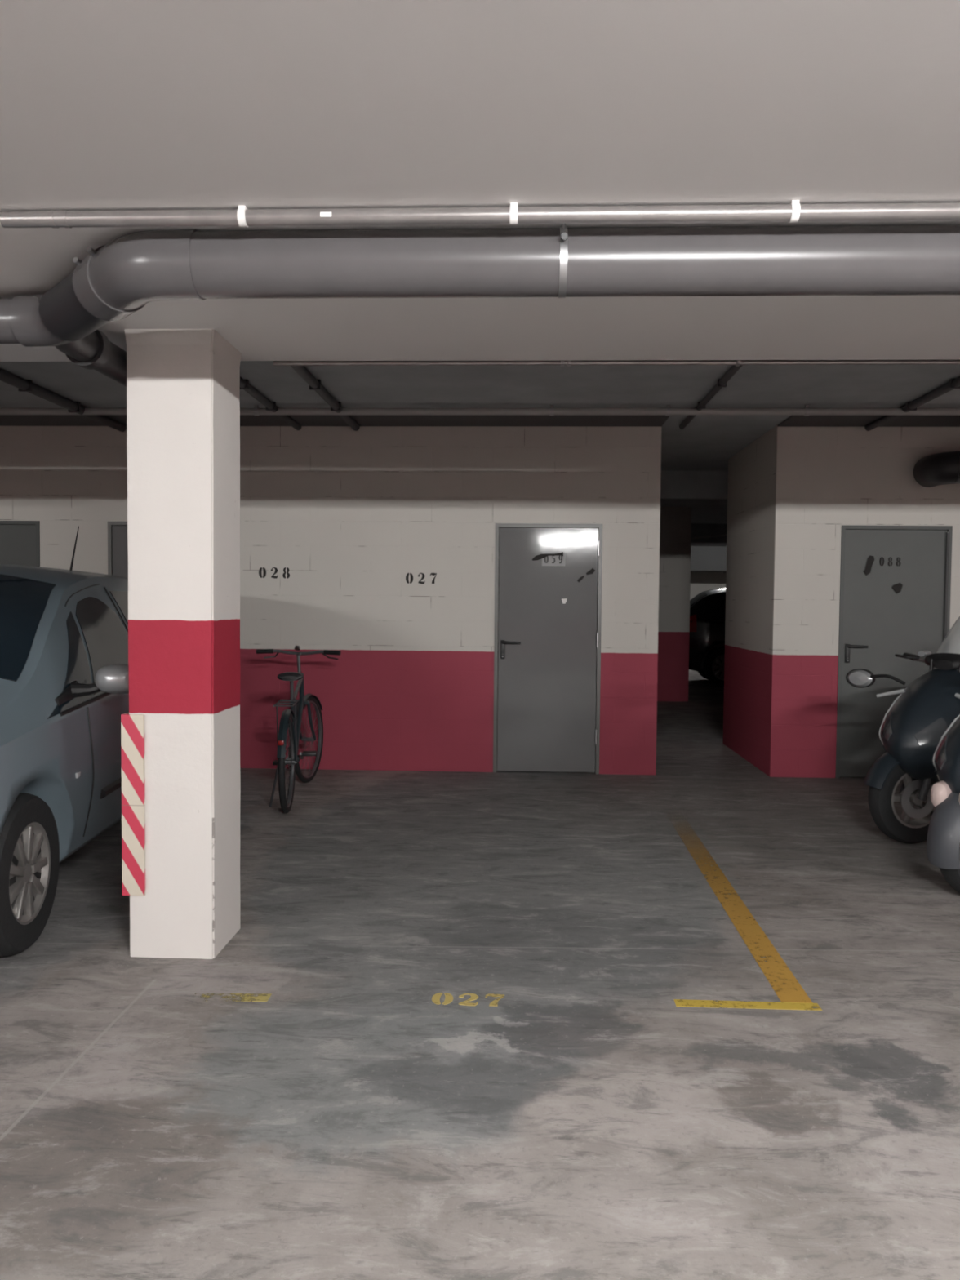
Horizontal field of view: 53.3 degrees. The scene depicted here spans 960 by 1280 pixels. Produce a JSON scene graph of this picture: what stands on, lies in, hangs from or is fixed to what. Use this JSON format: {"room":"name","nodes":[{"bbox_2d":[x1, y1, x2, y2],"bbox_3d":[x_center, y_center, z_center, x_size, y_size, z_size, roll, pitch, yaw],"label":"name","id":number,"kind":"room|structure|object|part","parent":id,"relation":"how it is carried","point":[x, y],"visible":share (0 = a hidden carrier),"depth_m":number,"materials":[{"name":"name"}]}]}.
{"room":"parking garage","nodes":[
{"label":"parking garage","id":0,"kind":"room"},
{"bbox_2d":[0,669,959,1279],"bbox_3d":[0.376,1.168,8.795,21.000,0.200,31.500,1,2,3],"label":"floor","id":1,"kind":"structure","parent":0,"point":[348,1122],"depth_m":3.03,"materials":[{"name":"concrete"}]},
{"bbox_2d":[0,526,128,955],"bbox_3d":[-2.683,0.269,5.050,2.250,1.841,4.330,0,2,-3],"label":"parked car","id":2,"kind":"object","parent":1,"relation":"on","point":[64,691],"visible":0.59,"depth_m":4.22,"materials":[{"name":"grey paint"}]},
{"bbox_3d":[-2.047,-0.234,4.915,0.021,0.121,0.603,0,2,-7],"label":"window moulding","id":3,"kind":"part","parent":2,"relation":"part of","materials":[{"name":"black plastic"}]},
{"bbox_3d":[-1.857,0.201,5.424,0.034,0.147,2.702,0,2,-3],"label":"belt moulding","id":4,"kind":"part","parent":2,"relation":"part of","materials":[{"name":"black plastic"}]},
{"bbox_3d":[-1.757,0.222,4.291,0.145,0.072,0.067,-1,3,-26],"label":"mirror arm","id":5,"kind":"part","parent":2,"relation":"part of","materials":[{"name":"black plastic"}]},
{"bbox_3d":[-1.832,0.690,5.285,0.042,0.066,1.521,0,2,-3],"label":"moulding","id":6,"kind":"part","parent":2,"relation":"part of","materials":[{"name":"black plastic"}]},
{"bbox_2d":[124,328,241,959],"bbox_3d":[-1.198,0.023,3.904,0.350,2.451,0.373,1,2,3],"label":"concrete pillar","id":7,"kind":"structure","parent":1,"relation":"on","point":[183,399],"depth_m":3.73,"materials":[{"name":"white paint"}]},
{"bbox_2d":[120,712,145,895],"bbox_3d":[-1.356,0.645,3.798,0.088,0.713,0.114,1,2,3],"label":"guard","id":8,"kind":"object","parent":7,"relation":"attached to","point":[132,726],"visible":0.9,"depth_m":3.74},
{"bbox_2d":[195,992,271,1001],"bbox_3d":[-0.887,1.271,3.403,0.278,0.002,0.065,1,2,0],"label":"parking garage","id":9,"kind":"object","parent":1,"relation":"on","point":[246,998],"visible":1,"depth_m":3.40,"materials":[{"name":"yellow paint"}]},
{"bbox_2d":[256,645,341,813],"bbox_3d":[-1.267,0.593,6.888,0.596,1.072,1.668,0,2,-18],"label":"bicycle","id":10,"kind":"object","parent":1,"relation":"on","point":[291,720],"visible":1,"depth_m":6.65,"materials":[{"name":"grey paint"}]},
{"bbox_3d":[-1.580,0.113,7.269,0.127,0.056,0.050,1,2,8],"label":"brake lever","id":11,"kind":"part","parent":10,"relation":"part of","materials":[{"name":"black plastic"}]},
{"bbox_3d":[-1.319,0.565,6.832,0.129,0.600,0.939,0,2,-5],"label":"frame","id":12,"kind":"part","parent":10,"relation":"part of","materials":[{"name":"grey paint"}]},
{"bbox_3d":[-1.300,0.349,6.613,0.026,0.146,0.060,0,2,-5],"label":"seat post","id":13,"kind":"part","parent":10,"relation":"part of","materials":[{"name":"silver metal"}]},
{"bbox_3d":[-1.128,0.120,7.202,0.127,0.056,0.050,1,2,8],"label":"brake lever","id":14,"kind":"part","parent":10,"relation":"part of","materials":[{"name":"black plastic"}]},
{"bbox_2d":[431,992,504,1006],"bbox_3d":[-0.043,1.278,3.402,0.259,0.002,0.103,1,2,3],"label":"painted number","id":15,"kind":"object","parent":1,"relation":"on","point":[436,997],"depth_m":3.40,"materials":[{"name":"yellow paint"}]},
{"bbox_2d":[688,587,725,687],"bbox_3d":[5.632,-0.071,16.839,4.330,1.728,2.295,1,2,7],"label":"parked car","id":16,"kind":"object","parent":1,"relation":"on","point":[707,608],"visible":0.22,"depth_m":16.23,"materials":[{"name":"black paint"}]},
{"bbox_2d":[689,613,696,631],"bbox_3d":[3.593,-0.290,16.297,0.211,0.310,0.101,1,2,20],"label":"tail lamp","id":17,"kind":"object","parent":16,"relation":"attached to","point":[692,616],"depth_m":16.26,"materials":[{"name":"red"}]},
{"bbox_2d":[673,999,822,1010],"bbox_3d":[0.944,1.289,3.379,0.505,0.002,0.058,1,2,3],"label":"parking line","id":18,"kind":"object","parent":1,"relation":"on","point":[685,1002],"visible":1,"depth_m":3.38,"materials":[{"name":"yellow paint"}]},
{"bbox_2d":[692,857,813,1003],"bbox_3d":[1.242,1.213,5.350,0.110,0.002,3.907,1,2,3],"label":"parking line","id":19,"kind":"object","parent":1,"relation":"on","point":[738,913],"visible":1,"depth_m":4.06,"materials":[{"name":"yellow paint"}]},
{"bbox_2d":[845,616,959,844],"bbox_3d":[3.217,0.514,6.059,2.066,1.383,1.156,-1,3,-34],"label":"motor scooter","id":20,"kind":"object","parent":1,"relation":"on","point":[914,725],"visible":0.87,"depth_m":5.62,"materials":[{"name":"black metal"}]},
{"bbox_2d":[845,668,905,688],"bbox_3d":[2.484,0.247,6.018,0.276,0.121,0.291,1,2,3],"label":"mirror","id":21,"kind":"object","parent":20,"relation":"attached to","point":[858,677],"depth_m":6.05,"materials":[{"name":"black plastic"}]},
{"bbox_2d":[881,711,893,740],"bbox_3d":[2.431,0.512,5.685,0.075,0.161,0.189,1,2,20],"label":"lamp","id":22,"kind":"object","parent":20,"relation":"on","point":[886,726],"depth_m":5.67,"materials":[{"name":"red plastic"}]},
{"bbox_3d":[2.695,0.107,6.068,0.069,0.026,0.181,-1,3,-27],"label":"brake lever","id":23,"kind":"part","parent":20,"relation":"part of","materials":[{"name":"black plastic"}]},
{"bbox_2d":[914,717,947,744],"bbox_3d":[2.583,0.522,5.463,0.189,0.161,0.075,1,2,1],"label":"lamp","id":24,"kind":"object","parent":20,"relation":"attached to","point":[927,731],"depth_m":5.46,"materials":[{"name":"grey"}]},
{"bbox_2d":[926,664,959,893],"bbox_3d":[3.092,0.677,4.988,2.099,1.140,0.808,-1,3,-28],"label":"motor scooter","id":25,"kind":"object","parent":1,"relation":"on","point":[943,840],"visible":1,"depth_m":4.55,"materials":[{"name":"grey metal"}]},
{"bbox_2d":[930,780,951,806],"bbox_3d":[2.252,0.743,4.635,0.125,0.135,0.100,-1,3,-28],"label":"lamp","id":26,"kind":"object","parent":25,"relation":"attached to","point":[941,791],"depth_m":4.59,"materials":[{"name":"beige"}]},
{"bbox_2d":[935,734,948,768],"bbox_3d":[2.284,0.549,4.711,0.075,0.161,0.189,2,3,27],"label":"lamp","id":27,"kind":"object","parent":25,"relation":"on","point":[941,751],"depth_m":4.69,"materials":[{"name":"red plastic"}]},
{"bbox_2d":[0,0,959,361],"bbox_3d":[-0.051,-1.310,-1.477,21.000,0.665,11.150,1,2,3],"label":"ceiling","id":28,"kind":"structure","parent":0,"point":[105,104],"depth_m":2.12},
{"bbox_2d":[0,223,959,386],"bbox_3d":[0.306,-1.078,3.304,14.703,0.198,1.504,1,2,3],"label":"drain pipe","id":29,"kind":"object","parent":28,"relation":"hanging from","point":[117,278],"visible":0.98,"depth_m":2.62,"materials":[{"name":"grey plastic"}]},
{"bbox_2d":[0,200,959,228],"bbox_3d":[3.170,-1.078,2.362,8.899,0.049,0.047,1,2,3],"label":"conduit","id":30,"kind":"object","parent":28,"relation":"attached to","point":[793,212],"visible":1,"depth_m":2.49,"materials":[{"name":"white plastic"}]},
{"bbox_2d":[272,359,959,366],"bbox_3d":[3.392,-1.163,3.985,8.600,0.026,0.047,1,2,3],"label":"conduit","id":31,"kind":"object","parent":28,"relation":"attached to","point":[938,362],"visible":0.89,"depth_m":4.11,"materials":[{"name":"silver metal"}]},
{"bbox_2d":[0,425,959,777],"bbox_3d":[0.356,-0.334,7.983,21.000,2.866,0.200,1,2,3],"label":"wall","id":32,"kind":"structure","parent":0,"point":[349,513],"depth_m":7.90,"materials":[{"name":"white paint"}]},
{"bbox_2d":[0,520,39,566],"bbox_3d":[-4.162,0.023,8.117,0.908,2.060,0.164,1,2,3],"label":"door","id":33,"kind":"structure","parent":32,"relation":"in","point":[20,540],"depth_m":8.06,"materials":[{"name":"grey metal"}]},
{"bbox_2d":[107,521,128,577],"bbox_3d":[-2.686,0.039,8.051,0.877,2.060,0.164,1,2,3],"label":"door","id":34,"kind":"structure","parent":32,"relation":"in","point":[117,544],"depth_m":8.02,"materials":[{"name":"grey metal"}]},
{"bbox_2d":[258,567,289,578],"bbox_3d":[-1.713,-0.560,7.965,0.262,0.093,0.002,1,2,3],"label":"stencilled number","id":35,"kind":"object","parent":32,"relation":"attached to","point":[260,568],"visible":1,"depth_m":7.96,"materials":[{"name":"black paint"}]},
{"bbox_2d":[0,414,671,426],"bbox_3d":[-4.336,-1.794,7.760,11.613,0.014,0.548,1,2,3],"label":"trim","id":36,"kind":"structure","parent":32,"relation":"attached to","point":[576,420],"depth_m":7.61,"materials":[{"name":"grey metal"}]},
{"bbox_2d":[405,573,436,583],"bbox_3d":[-0.486,-0.510,7.912,0.260,0.093,0.002,1,2,3],"label":"stencilled number","id":37,"kind":"object","parent":32,"relation":"attached to","point":[407,574],"visible":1,"depth_m":7.91,"materials":[{"name":"black paint"}]},
{"bbox_2d":[493,523,602,773],"bbox_3d":[0.556,0.074,7.908,0.878,2.060,0.164,1,2,3],"label":"door","id":38,"kind":"structure","parent":32,"relation":"in","point":[547,652],"depth_m":7.89,"materials":[{"name":"grey metal"}]},
{"bbox_3d":[0.252,0.080,7.875,0.162,0.155,0.070,1,2,3],"label":"handle","id":39,"kind":"part","parent":38,"relation":"part of","materials":[{"name":"black plastic"}]},
{"bbox_3d":[0.605,-0.664,7.862,0.190,0.110,0.004,1,2,3],"label":"number plate","id":40,"kind":"part","parent":38,"relation":"part of","materials":[{"name":"grey"}]},
{"bbox_2d":[777,414,959,426],"bbox_3d":[6.618,-1.676,7.276,8.457,0.014,0.548,1,2,3],"label":"trim","id":41,"kind":"structure","parent":32,"relation":"attached to","point":[793,420],"depth_m":7.47,"materials":[{"name":"grey"}]},
{"bbox_2d":[835,524,952,777],"bbox_3d":[3.357,0.104,7.784,0.878,2.060,0.164,1,2,3],"label":"door","id":42,"kind":"structure","parent":32,"relation":"in","point":[895,580],"depth_m":7.76,"materials":[{"name":"grey metal"}]},
{"bbox_3d":[3.053,0.110,7.751,0.162,0.155,0.070,1,2,3],"label":"handle","id":43,"kind":"part","parent":42,"relation":"part of","materials":[{"name":"black plastic"}]},
{"bbox_2d":[913,415,959,487],"bbox_3d":[5.280,-1.435,7.319,3.629,0.502,0.571,1,2,3],"label":"pipe","id":44,"kind":"object","parent":32,"relation":"attached to","point":[932,470],"visible":1,"depth_m":7.42,"materials":[{"name":"grey plastic"}]},
{"bbox_2d":[0,360,959,524],"bbox_3d":[0.652,-2.140,14.237,21.000,0.250,20.350,1,2,3],"label":"ceiling","id":45,"kind":"structure","parent":0,"point":[707,443],"depth_m":6.56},
{"bbox_2d":[0,368,126,431],"bbox_3d":[-3.046,-1.685,6.105,0.082,0.074,3.650,1,2,3],"label":"ceiling pipe","id":46,"kind":"object","parent":45,"relation":"attached to","point":[23,385],"visible":0.98,"depth_m":6.72,"materials":[{"name":"grey metal"}]},
{"bbox_2d":[240,376,301,430],"bbox_3d":[-1.577,-1.676,6.040,0.068,0.060,3.650,1,2,3],"label":"ceiling pipe","id":47,"kind":"object","parent":45,"relation":"attached to","point":[245,385],"visible":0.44,"depth_m":6.80,"materials":[{"name":"grey metal"}]},
{"bbox_2d":[290,365,359,431],"bbox_3d":[-1.097,-1.669,6.019,0.072,0.064,3.650,1,2,3],"label":"ceiling pipe","id":48,"kind":"object","parent":45,"relation":"attached to","point":[315,384],"visible":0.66,"depth_m":6.49,"materials":[{"name":"grey"}]},
{"bbox_2d":[0,404,959,416],"bbox_3d":[0.080,-1.694,7.062,15.500,0.076,0.064,1,2,3],"label":"conduit","id":49,"kind":"object","parent":45,"relation":"attached to","point":[806,411],"visible":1,"depth_m":7.02,"materials":[{"name":"grey metal"}]},
{"bbox_2d":[690,546,726,573],"bbox_3d":[4.558,-2.002,23.359,13.000,0.685,1.040,1,2,3],"label":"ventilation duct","id":50,"kind":"object","parent":45,"relation":"attached to","point":[703,558],"visible":0.02,"depth_m":22.82,"materials":[{"name":"grey"}]},
{"bbox_2d":[679,364,742,429],"bbox_3d":[1.550,-1.649,5.901,0.056,0.048,3.650,1,2,3],"label":"ceiling pipe","id":51,"kind":"object","parent":45,"relation":"attached to","point":[722,382],"visible":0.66,"depth_m":6.39,"materials":[{"name":"grey metal"}]},
{"bbox_2d":[864,376,959,431],"bbox_3d":[3.028,-1.627,5.836,0.068,0.060,3.650,1,2,3],"label":"ceiling pipe","id":52,"kind":"object","parent":45,"relation":"attached to","point":[953,384],"visible":1,"depth_m":6.59,"materials":[{"name":"grey metal"}]},
{"bbox_2d":[657,506,691,701],"bbox_3d":[2.029,-0.560,14.012,2.005,2.865,0.400,1,2,3],"label":"wall","id":53,"kind":"structure","parent":0,"point":[675,524],"depth_m":13.78,"materials":[{"name":"white paint"}]},
{"bbox_2d":[660,471,728,506],"bbox_3d":[0.504,-1.733,10.979,21.000,0.305,0.900,1,2,3],"label":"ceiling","id":54,"kind":"structure","parent":0,"point":[677,488],"depth_m":10.45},
{"bbox_2d":[689,572,726,599],"bbox_3d":[1.096,-0.990,24.556,21.000,2.865,0.200,1,2,3],"label":"wall","id":55,"kind":"structure","parent":0,"point":[700,582],"depth_m":24.23,"materials":[{"name":"white paint"}]},
{"bbox_2d":[690,524,727,546],"bbox_3d":[0.818,-1.992,18.017,21.000,0.345,1.000,1,2,3],"label":"ceiling","id":56,"kind":"structure","parent":0,"point":[697,530],"depth_m":17.37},
{"bbox_2d":[723,456,733,746],"bbox_3d":[6.695,-0.332,9.355,8.457,2.865,0.200,1,2,3],"label":"wall","id":57,"kind":"structure","parent":0,"point":[730,460],"depth_m":9.54,"materials":[{"name":"white paint"}]},
{"bbox_2d":[727,429,771,772],"bbox_3d":[2.534,-0.343,8.713,0.200,2.865,1.452,1,2,3],"label":"wall","id":58,"kind":"structure","parent":0,"point":[751,466],"depth_m":8.63,"materials":[{"name":"white paint"}]}
]}

